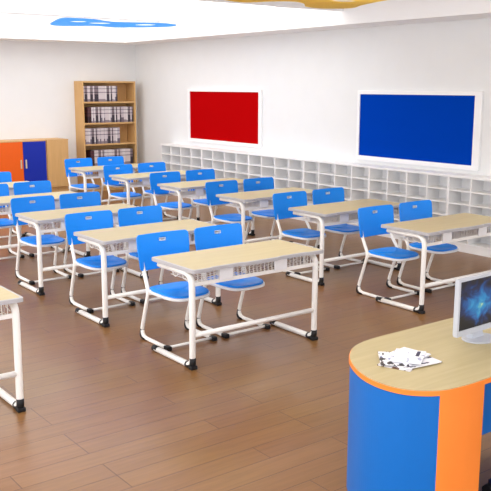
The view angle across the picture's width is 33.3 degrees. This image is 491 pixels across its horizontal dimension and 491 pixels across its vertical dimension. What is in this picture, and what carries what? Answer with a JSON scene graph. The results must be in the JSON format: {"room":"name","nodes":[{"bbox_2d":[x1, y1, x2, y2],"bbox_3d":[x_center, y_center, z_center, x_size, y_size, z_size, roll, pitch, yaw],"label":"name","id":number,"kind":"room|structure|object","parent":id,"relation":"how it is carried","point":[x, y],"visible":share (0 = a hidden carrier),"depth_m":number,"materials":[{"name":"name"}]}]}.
{"room":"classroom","nodes":[
{"label":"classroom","id":0,"kind":"room"},
{"bbox_2d":[0,40,138,190],"bbox_3d":[-6.227,-2.323,13.873,9.950,3.320,0.120,-8,14,-36],"label":"wall","id":1,"kind":"structure","parent":0,"point":[37,78],"depth_m":15.61,"materials":[{"name":"paint"}]},
{"bbox_2d":[0,187,490,490],"bbox_3d":[-1.203,0.625,7.738,10.200,0.100,16.750,-8,14,-36],"label":"floor","id":2,"kind":"structure","parent":0,"point":[262,409],"depth_m":5.95,"materials":[{"name":"brown wood"}]},
{"bbox_2d":[0,183,24,259],"bbox_3d":[-2.972,-0.274,9.824,0.494,0.865,0.539,-8,14,-36],"label":"chair","id":3,"kind":"object","parent":2,"relation":"on","point":[4,188],"visible":0.7,"depth_m":10.03,"materials":[{"name":"blue plastic"}]},
{"bbox_2d":[0,172,24,237],"bbox_3d":[-3.339,-0.547,11.222,0.494,0.865,0.539,-8,14,-36],"label":"chair","id":4,"kind":"object","parent":2,"relation":"on","point":[4,176],"visible":0.3,"depth_m":11.43,"materials":[{"name":"blue plastic"}]},
{"bbox_2d":[0,285,25,412],"bbox_3d":[-2.056,0.719,5.004,1.258,0.764,0.623,-8,14,-36],"label":"student desk","id":5,"kind":"object","parent":2,"relation":"on","point":[7,297],"visible":1,"depth_m":5.15,"materials":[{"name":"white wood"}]},
{"bbox_2d":[0,304,7,314],"bbox_3d":[-2.019,0.426,4.898,1.096,0.089,0.368,-8,14,-36],"label":"basket","id":6,"kind":"object","parent":5,"relation":"on","point":[2,312],"depth_m":5.08,"materials":[{"name":"white metal"}]},
{"bbox_2d":[0,181,43,235],"bbox_3d":[-3.337,-0.400,10.733,1.258,0.764,0.623,-8,14,-36],"label":"student desk","id":7,"kind":"object","parent":2,"relation":"on","point":[10,184],"visible":0.12,"depth_m":10.93,"materials":[{"name":"white metal"}]},
{"bbox_2d":[0,139,47,181],"bbox_3d":[-4.202,-1.424,15.203,0.920,1.055,0.517,-8,14,-36],"label":"storage cabinet","id":8,"kind":"object","parent":2,"relation":"on","point":[25,159],"visible":0.6,"depth_m":15.00,"materials":[{"name":"multicoloured wood"}]},
{"bbox_2d":[13,180,64,256],"bbox_3d":[-2.527,-0.337,10.156,0.494,0.865,0.539,-8,14,-36],"label":"chair","id":9,"kind":"object","parent":2,"relation":"on","point":[20,188],"visible":0.37,"depth_m":10.24,"materials":[{"name":"blue plastic"}]},
{"bbox_2d":[10,195,71,284],"bbox_3d":[-2.160,-0.065,8.758,0.494,0.865,0.539,-8,14,-36],"label":"chair","id":10,"kind":"object","parent":2,"relation":"on","point":[41,203],"visible":0.8,"depth_m":8.80,"materials":[{"name":"blue plastic"}]},
{"bbox_2d":[0,191,90,256],"bbox_3d":[-2.517,-0.192,9.673,1.258,0.764,0.623,-8,14,-36],"label":"student desk","id":11,"kind":"object","parent":2,"relation":"on","point":[4,200],"visible":0.29,"depth_m":9.57,"materials":[{"name":"white metal"}]},
{"bbox_2d":[0,205,8,211],"bbox_3d":[-2.480,-0.485,9.568,1.096,0.089,0.368,-8,14,-36],"label":"basket","id":12,"kind":"object","parent":11,"relation":"on","point":[2,209],"depth_m":9.26,"materials":[{"name":"white metal"}]},
{"bbox_2d":[36,138,68,191],"bbox_3d":[-3.665,-1.503,15.617,0.435,1.055,0.495,-8,14,-36],"label":"storage cabinet","id":13,"kind":"object","parent":2,"relation":"on","point":[56,148],"visible":0.62,"depth_m":15.40,"materials":[{"name":"brown wood"}]},
{"bbox_2d":[15,203,148,295],"bbox_3d":[-1.697,0.016,8.613,1.258,0.764,0.623,-8,14,-36],"label":"student desk","id":14,"kind":"object","parent":2,"relation":"on","point":[33,218],"visible":0.45,"depth_m":8.25,"materials":[{"name":"beige wood"}]},
{"bbox_2d":[29,221,60,229],"bbox_3d":[-1.660,-0.277,8.507,1.096,0.089,0.368,-8,14,-36],"label":"basket","id":15,"kind":"object","parent":14,"relation":"on","point":[59,223],"depth_m":8.21,"materials":[{"name":"white metal"}]},
{"bbox_2d":[64,158,99,191],"bbox_3d":[-2.619,-0.975,13.429,0.494,0.865,0.539,-8,14,-36],"label":"chair","id":16,"kind":"object","parent":2,"relation":"on","point":[83,162],"visible":0.65,"depth_m":13.48,"materials":[{"name":"blue plastic"}]},
{"bbox_2d":[59,191,118,277],"bbox_3d":[-1.715,-0.128,9.089,0.494,0.865,0.539,-8,14,-36],"label":"chair","id":17,"kind":"object","parent":2,"relation":"on","point":[71,200],"visible":0.27,"depth_m":9.18,"materials":[{"name":"blue plastic"}]},
{"bbox_2d":[65,210,134,312],"bbox_3d":[-1.348,0.145,7.692,0.494,0.865,0.539,-8,14,-36],"label":"chair","id":18,"kind":"object","parent":2,"relation":"on","point":[74,222],"visible":0.77,"depth_m":7.73,"materials":[{"name":"blue plastic"}]},
{"bbox_2d":[74,81,137,191],"bbox_3d":[-2.759,-2.178,16.280,1.160,2.130,0.347,-8,14,-36],"label":"bookcase","id":19,"kind":"object","parent":2,"relation":"on","point":[126,94],"visible":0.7,"depth_m":16.30,"materials":[{"name":"brown wood"}]},
{"bbox_2d":[84,107,89,122],"bbox_3d":[-3.093,-2.531,15.910,0.039,0.294,0.210,-8,14,-36],"label":"book","id":20,"kind":"object","parent":19,"relation":"on","point":[86,109],"visible":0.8,"depth_m":15.85,"materials":[{"name":"black paper"}]},
{"bbox_2d":[86,150,92,163],"bbox_3d":[-3.067,-1.718,16.090,0.039,0.298,0.210,-8,14,-36],"label":"book","id":21,"kind":"object","parent":19,"relation":"on","point":[89,154],"visible":0.5,"depth_m":16.03,"materials":[{"name":"black paper"}]},
{"bbox_2d":[88,107,91,122],"bbox_3d":[-3.061,-2.537,15.933,0.039,0.297,0.210,-8,14,-36],"label":"book","id":22,"kind":"object","parent":19,"relation":"on","point":[88,107],"visible":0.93,"depth_m":15.85,"materials":[{"name":"black paper"}]},
{"bbox_2d":[69,163,152,206],"bbox_3d":[-2.158,-0.894,13.282,1.258,0.764,0.623,-8,14,-36],"label":"student desk","id":23,"kind":"object","parent":2,"relation":"on","point":[79,170],"visible":0.35,"depth_m":12.93,"materials":[{"name":"white metal"}]},
{"bbox_2d":[77,171,137,176],"bbox_3d":[-2.121,-1.187,13.176,1.096,0.089,0.368,-8,14,-36],"label":"basket","id":24,"kind":"object","parent":23,"relation":"on","point":[101,173],"depth_m":12.84,"materials":[{"name":"white metal"}]},
{"bbox_2d":[97,156,129,204],"bbox_3d":[-2.146,-1.043,13.781,0.494,0.865,0.539,-8,14,-36],"label":"chair","id":25,"kind":"object","parent":2,"relation":"on","point":[115,160],"visible":0.34,"depth_m":13.86,"materials":[{"name":"blue plastic"}]},
{"bbox_2d":[103,164,142,205],"bbox_3d":[-1.799,-0.767,12.369,0.494,0.865,0.539,-8,14,-36],"label":"chair","id":26,"kind":"object","parent":2,"relation":"on","point":[108,170],"visible":0.67,"depth_m":12.41,"materials":[{"name":"blue plastic"}]},
{"bbox_2d":[118,205,163,303],"bbox_3d":[-0.904,0.081,8.023,0.494,0.865,0.539,-8,14,-36],"label":"chair","id":27,"kind":"object","parent":2,"relation":"on","point":[149,214],"visible":0.38,"depth_m":8.12,"materials":[{"name":"blue plastic"}]},
{"bbox_2d":[73,219,221,327],"bbox_3d":[-0.877,0.225,7.553,1.258,0.764,0.623,-8,14,-36],"label":"student desk","id":28,"kind":"object","parent":2,"relation":"on","point":[98,238],"visible":0.56,"depth_m":7.22,"materials":[{"name":"beige wood"}]},
{"bbox_2d":[89,233,194,251],"bbox_3d":[-0.841,-0.068,7.447,1.096,0.089,0.368,-8,14,-36],"label":"basket","id":29,"kind":"object","parent":28,"relation":"on","point":[131,246],"depth_m":7.12,"materials":[{"name":"white metal"}]},
{"bbox_2d":[109,170,200,226],"bbox_3d":[-1.339,-0.686,12.222,1.258,0.764,0.623,-8,14,-36],"label":"student desk","id":30,"kind":"object","parent":2,"relation":"on","point":[121,178],"visible":0.37,"depth_m":11.91,"materials":[{"name":"beige wood"}]},
{"bbox_2d":[119,176,185,184],"bbox_3d":[-1.302,-0.979,12.116,1.096,0.089,0.368,-8,14,-36],"label":"basket","id":31,"kind":"object","parent":30,"relation":"on","point":[145,181],"depth_m":11.80,"materials":[{"name":"white metal"}]},
{"bbox_2d":[138,162,177,219],"bbox_3d":[-1.327,-0.835,12.721,0.494,0.865,0.539,-8,14,-36],"label":"chair","id":32,"kind":"object","parent":2,"relation":"on","point":[156,166],"visible":0.45,"depth_m":12.79,"materials":[{"name":"blue plastic"}]},
{"bbox_2d":[149,171,193,235],"bbox_3d":[-0.979,-0.559,11.309,0.494,0.865,0.539,-8,14,-36],"label":"chair","id":33,"kind":"object","parent":2,"relation":"on","point":[174,176],"visible":0.58,"depth_m":11.36,"materials":[{"name":"blue plastic"}]},
{"bbox_2d":[136,229,216,350],"bbox_3d":[-0.536,0.354,6.626,0.494,0.865,0.539,-8,14,-36],"label":"chair","id":34,"kind":"object","parent":2,"relation":"on","point":[150,245],"visible":0.8,"depth_m":6.66,"materials":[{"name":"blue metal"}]},
{"bbox_2d":[161,143,209,199],"bbox_3d":[-1.110,-1.395,15.348,0.256,0.955,1.382,-8,14,-36],"label":"cubby shelf","id":35,"kind":"object","parent":2,"relation":"on","point":[175,156],"visible":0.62,"depth_m":15.32,"materials":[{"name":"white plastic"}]},
{"bbox_2d":[157,178,254,235],"bbox_3d":[-0.519,-0.478,11.161,1.258,0.764,0.623,-8,14,-36],"label":"student desk","id":36,"kind":"object","parent":2,"relation":"on","point":[198,186],"visible":0.6,"depth_m":10.80,"materials":[{"name":"beige wood"}]},
{"bbox_2d":[169,185,243,194],"bbox_3d":[-0.482,-0.770,11.056,1.096,0.089,0.368,-8,14,-36],"label":"basket","id":37,"kind":"object","parent":36,"relation":"on","point":[200,191],"depth_m":10.75,"materials":[{"name":"white metal"}]},
{"bbox_2d":[186,169,226,231],"bbox_3d":[-0.507,-0.626,11.661,0.494,0.865,0.539,-8,14,-36],"label":"chair","id":38,"kind":"object","parent":2,"relation":"on","point":[206,174],"visible":0.37,"depth_m":11.73,"materials":[{"name":"blue plastic"}]},
{"bbox_2d":[201,147,256,207],"bbox_3d":[-0.274,-1.182,14.266,0.256,0.955,1.382,-8,14,-36],"label":"cubby shelf","id":39,"kind":"object","parent":2,"relation":"on","point":[226,163],"visible":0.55,"depth_m":14.24,"materials":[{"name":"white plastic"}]},
{"bbox_2d":[205,180,252,223],"bbox_3d":[-0.160,-0.351,10.248,0.494,0.865,0.539,-8,14,-36],"label":"chair","id":40,"kind":"object","parent":2,"relation":"on","point":[229,186],"visible":0.64,"depth_m":10.30,"materials":[{"name":"blue plastic"}]},
{"bbox_2d":[194,223,270,338],"bbox_3d":[-0.092,0.290,6.957,0.494,0.865,0.539,-8,14,-36],"label":"chair","id":41,"kind":"object","parent":2,"relation":"on","point":[206,237],"visible":0.65,"depth_m":7.01,"materials":[{"name":"blue plastic"}]},
{"bbox_2d":[151,239,323,369],"bbox_3d":[-0.058,0.433,6.492,1.258,0.764,0.623,-8,14,-36],"label":"student desk","id":42,"kind":"object","parent":2,"relation":"on","point":[223,260],"visible":1,"depth_m":6.28,"materials":[{"name":"beige wood"}]},
{"bbox_2d":[171,255,310,281],"bbox_3d":[-0.021,0.140,6.387,1.096,0.089,0.368,-8,14,-36],"label":"basket","id":43,"kind":"object","parent":42,"relation":"on","point":[226,274],"depth_m":6.24,"materials":[{"name":"white metal"}]},
{"bbox_2d":[243,177,275,243],"bbox_3d":[0.313,-0.418,10.600,0.494,0.865,0.539,-8,14,-36],"label":"chair","id":44,"kind":"object","parent":2,"relation":"on","point":[265,183],"visible":0.43,"depth_m":10.68,"materials":[{"name":"blue plastic"}]},
{"bbox_2d":[216,187,319,248],"bbox_3d":[0.301,-0.270,10.101,1.258,0.764,0.623,-8,14,-36],"label":"student desk","id":45,"kind":"object","parent":2,"relation":"on","point":[263,196],"visible":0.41,"depth_m":9.75,"materials":[{"name":"white metal"}]},
{"bbox_2d":[229,195,312,207],"bbox_3d":[0.338,-0.562,9.996,1.096,0.089,0.368,-8,14,-36],"label":"basket","id":46,"kind":"object","parent":45,"relation":"on","point":[262,203],"depth_m":9.70,"materials":[{"name":"white metal"}]},
{"bbox_2d":[248,152,309,220],"bbox_3d":[0.563,-0.970,13.184,0.256,0.955,1.382,-8,14,-36],"label":"cubby shelf","id":47,"kind":"object","parent":2,"relation":"on","point":[286,171],"visible":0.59,"depth_m":13.14,"materials":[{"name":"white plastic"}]},
{"bbox_2d":[273,191,329,274],"bbox_3d":[0.644,-0.140,9.176,0.494,0.865,0.539,-8,14,-36],"label":"chair","id":48,"kind":"object","parent":2,"relation":"on","point":[281,202],"visible":0.8,"depth_m":9.23,"materials":[{"name":"blue plastic"}]},
{"bbox_2d":[312,187,363,268],"bbox_3d":[1.117,-0.208,9.528,0.494,0.865,0.539,-8,14,-36],"label":"chair","id":49,"kind":"object","parent":2,"relation":"on","point":[336,194],"visible":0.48,"depth_m":9.58,"materials":[{"name":"blue plastic"}]},
{"bbox_2d":[303,158,376,225],"bbox_3d":[1.399,-0.757,12.102,0.256,0.955,1.382,-8,14,-36],"label":"cubby shelf","id":50,"kind":"object","parent":2,"relation":"on","point":[318,173],"visible":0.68,"depth_m":12.07,"materials":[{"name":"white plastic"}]},
{"bbox_2d":[286,199,401,285],"bbox_3d":[1.120,-0.061,9.041,1.258,0.764,0.623,-8,14,-36],"label":"student desk","id":51,"kind":"object","parent":2,"relation":"on","point":[344,209],"visible":0.66,"depth_m":8.74,"materials":[{"name":"beige wood"}]},
{"bbox_2d":[303,208,398,222],"bbox_3d":[1.157,-0.354,8.935,1.096,0.089,0.368,-8,14,-36],"label":"basket","id":52,"kind":"object","parent":51,"relation":"on","point":[344,218],"depth_m":8.68,"materials":[{"name":"white metal"}]},
{"bbox_2d":[356,204,419,299],"bbox_3d":[1.448,0.070,8.104,0.494,0.865,0.539,-8,14,-36],"label":"chair","id":53,"kind":"object","parent":2,"relation":"on","point":[370,222],"visible":0.94,"depth_m":8.17,"materials":[{"name":"blue plastic"}]},
{"bbox_2d":[368,165,458,241],"bbox_3d":[2.236,-0.545,11.020,0.256,0.955,1.382,-8,14,-36],"label":"cubby shelf","id":54,"kind":"object","parent":2,"relation":"on","point":[386,183],"visible":0.59,"depth_m":10.99,"materials":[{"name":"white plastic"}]},
{"bbox_2d":[347,318,490,490],"bbox_3d":[1.322,0.847,4.513,1.955,0.706,0.763,-8,14,-36],"label":"desk","id":55,"kind":"object","parent":2,"relation":"on","point":[423,428],"visible":0.99,"depth_m":3.83,"materials":[{"name":"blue wood"}]},
{"bbox_2d":[377,363,413,371],"bbox_3d":[0.776,0.574,4.052,0.170,0.005,0.230,7,13,32],"label":"leaflet","id":56,"kind":"object","parent":55,"relation":"on","point":[379,364],"visible":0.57,"depth_m":3.96,"materials":[{"name":"white paper"}]},
{"bbox_2d":[396,356,441,369],"bbox_3d":[0.822,0.569,4.048,0.240,0.005,0.170,-6,13,-29],"label":"leaflet","id":57,"kind":"object","parent":56,"relation":"on","point":[428,360],"visible":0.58,"depth_m":4.00,"materials":[{"name":"white paper"}]},
{"bbox_2d":[378,351,411,365],"bbox_3d":[0.739,0.561,4.066,0.150,0.005,0.200,1,11,5],"label":"leaflet","id":58,"kind":"object","parent":57,"relation":"on","point":[383,361],"visible":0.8,"depth_m":4.00,"materials":[{"name":"white paper"}]},
{"bbox_2d":[380,347,430,363],"bbox_3d":[0.801,0.549,4.098,0.160,0.005,0.210,11,15,44],"label":"leaflet","id":59,"kind":"object","parent":58,"relation":"on","point":[388,355],"visible":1,"depth_m":4.10,"materials":[{"name":"white paper"}]},
{"bbox_2d":[390,348,425,364],"bbox_3d":[0.808,0.549,4.072,0.150,0.005,0.200,4,12,19],"label":"leaflet","id":60,"kind":"object","parent":59,"relation":"on","point":[400,355],"visible":1,"depth_m":4.06,"materials":[{"name":"white paper"}]},
{"bbox_2d":[453,272,490,343],"bbox_3d":[1.262,0.330,4.393,0.400,0.355,0.170,-9,14,-38],"label":"monitor","id":61,"kind":"object","parent":55,"relation":"on","point":[472,300],"visible":1,"depth_m":4.35,"materials":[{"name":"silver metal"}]},
{"bbox_2d":[397,200,457,292],"bbox_3d":[1.920,0.003,8.456,0.494,0.865,0.539,-8,14,-36],"label":"chair","id":62,"kind":"object","parent":2,"relation":"on","point":[422,209],"visible":0.61,"depth_m":8.50,"materials":[{"name":"blue plastic"}]},
{"bbox_2d":[376,213,490,313],"bbox_3d":[1.940,0.147,7.981,1.258,0.764,0.623,-8,14,-36],"label":"student desk","id":63,"kind":"object","parent":2,"relation":"on","point":[444,226],"visible":0.94,"depth_m":7.67,"materials":[{"name":"beige wood"}]},
{"bbox_2d":[399,226,490,242],"bbox_3d":[1.977,-0.146,7.875,1.096,0.089,0.368,-8,14,-36],"label":"basket","id":64,"kind":"object","parent":63,"relation":"on","point":[449,237],"depth_m":7.65,"materials":[{"name":"white metal"}]},
{"bbox_2d":[447,173,490,257],"bbox_3d":[3.072,-0.333,9.938,0.256,0.955,1.382,-8,14,-36],"label":"cubby shelf","id":65,"kind":"object","parent":2,"relation":"on","point":[467,193],"visible":0.8,"depth_m":10.22,"materials":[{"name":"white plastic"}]},
{"bbox_2d":[482,478,490,490],"bbox_3d":[1.453,0.885,3.913,0.634,0.860,0.652,10,15,42],"label":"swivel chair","id":66,"kind":"object","parent":2,"relation":"on","point":[487,487],"visible":1,"depth_m":4.17,"materials":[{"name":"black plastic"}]},
{"bbox_2d":[135,18,490,187],"bbox_3d":[2.801,-1.623,10.373,0.120,3.320,16.720,-8,14,-36],"label":"wall","id":67,"kind":"structure","parent":0,"point":[310,82],"depth_m":12.50,"materials":[{"name":"paint"}]},
{"bbox_2d":[187,89,262,147],"bbox_3d":[-0.398,-2.261,14.413,0.034,0.955,2.200,-8,14,-36],"label":"notice board","id":68,"kind":"object","parent":67,"relation":"attached to","point":[216,116],"visible":1,"depth_m":14.32,"materials":[{"name":"red fabric"}]},
{"bbox_2d":[0,0,490,44],"bbox_3d":[-1.172,-2.392,7.074,9.950,0.365,16.600,-8,14,-36],"label":"ceiling","id":69,"kind":"structure","parent":67,"relation":"attached to","point":[272,20],"depth_m":12.46,"materials":[{"name":"paint"}]},
{"bbox_2d":[356,90,483,170],"bbox_3d":[2.262,-1.573,10.974,0.034,0.980,2.145,-8,14,-36],"label":"notice board","id":70,"kind":"object","parent":67,"relation":"attached to","point":[442,129],"visible":1,"depth_m":10.88,"materials":[{"name":"blue fabric"}]},
{"bbox_3d":[-1.171,-2.620,7.030,9.950,0.100,16.600,-8,14,-36],"label":"ceiling","id":71,"kind":"structure","parent":0,"visible":0},
{"bbox_2d":[0,12,157,28],"bbox_3d":[-5.319,-3.449,11.949,9.370,0.170,0.060,-8,14,-36],"label":"trim","id":72,"kind":"structure","parent":71,"relation":"attached to","point":[4,16],"depth_m":13.44,"materials":[{"name":"paint"}]},
{"bbox_2d":[50,6,176,27],"bbox_3d":[-1.986,-3.313,11.680,1.891,0.320,1.355,-8,14,-36],"label":"cloud","id":73,"kind":"object","parent":71,"relation":"hanging from","point":[61,21],"visible":0.97,"depth_m":11.60,"materials":[{"name":"blue metal"}]},
{"bbox_2d":[0,0,273,20],"bbox_3d":[-2.099,-3.404,11.397,4.875,0.035,4.630,-8,14,-36],"label":"recessed light","id":74,"kind":"object","parent":71,"relation":"in","point":[123,9],"visible":1,"depth_m":12.31,"materials":[{"name":"white"}]},
{"bbox_2d":[195,0,343,11],"bbox_3d":[-2.436,-2.707,8.222,9.370,0.190,0.060,-8,14,-36],"label":"trim","id":75,"kind":"structure","parent":71,"relation":"attached to","point":[288,4],"depth_m":10.35,"materials":[{"name":"paint"}]},
{"bbox_2d":[227,0,384,8],"bbox_3d":[0.752,-2.644,8.209,1.779,0.295,2.286,-4,12,-21],"label":"cloud","id":76,"kind":"object","parent":71,"relation":"hanging from","point":[322,4],"visible":1,"depth_m":8.81,"materials":[{"name":"yellow metal"}]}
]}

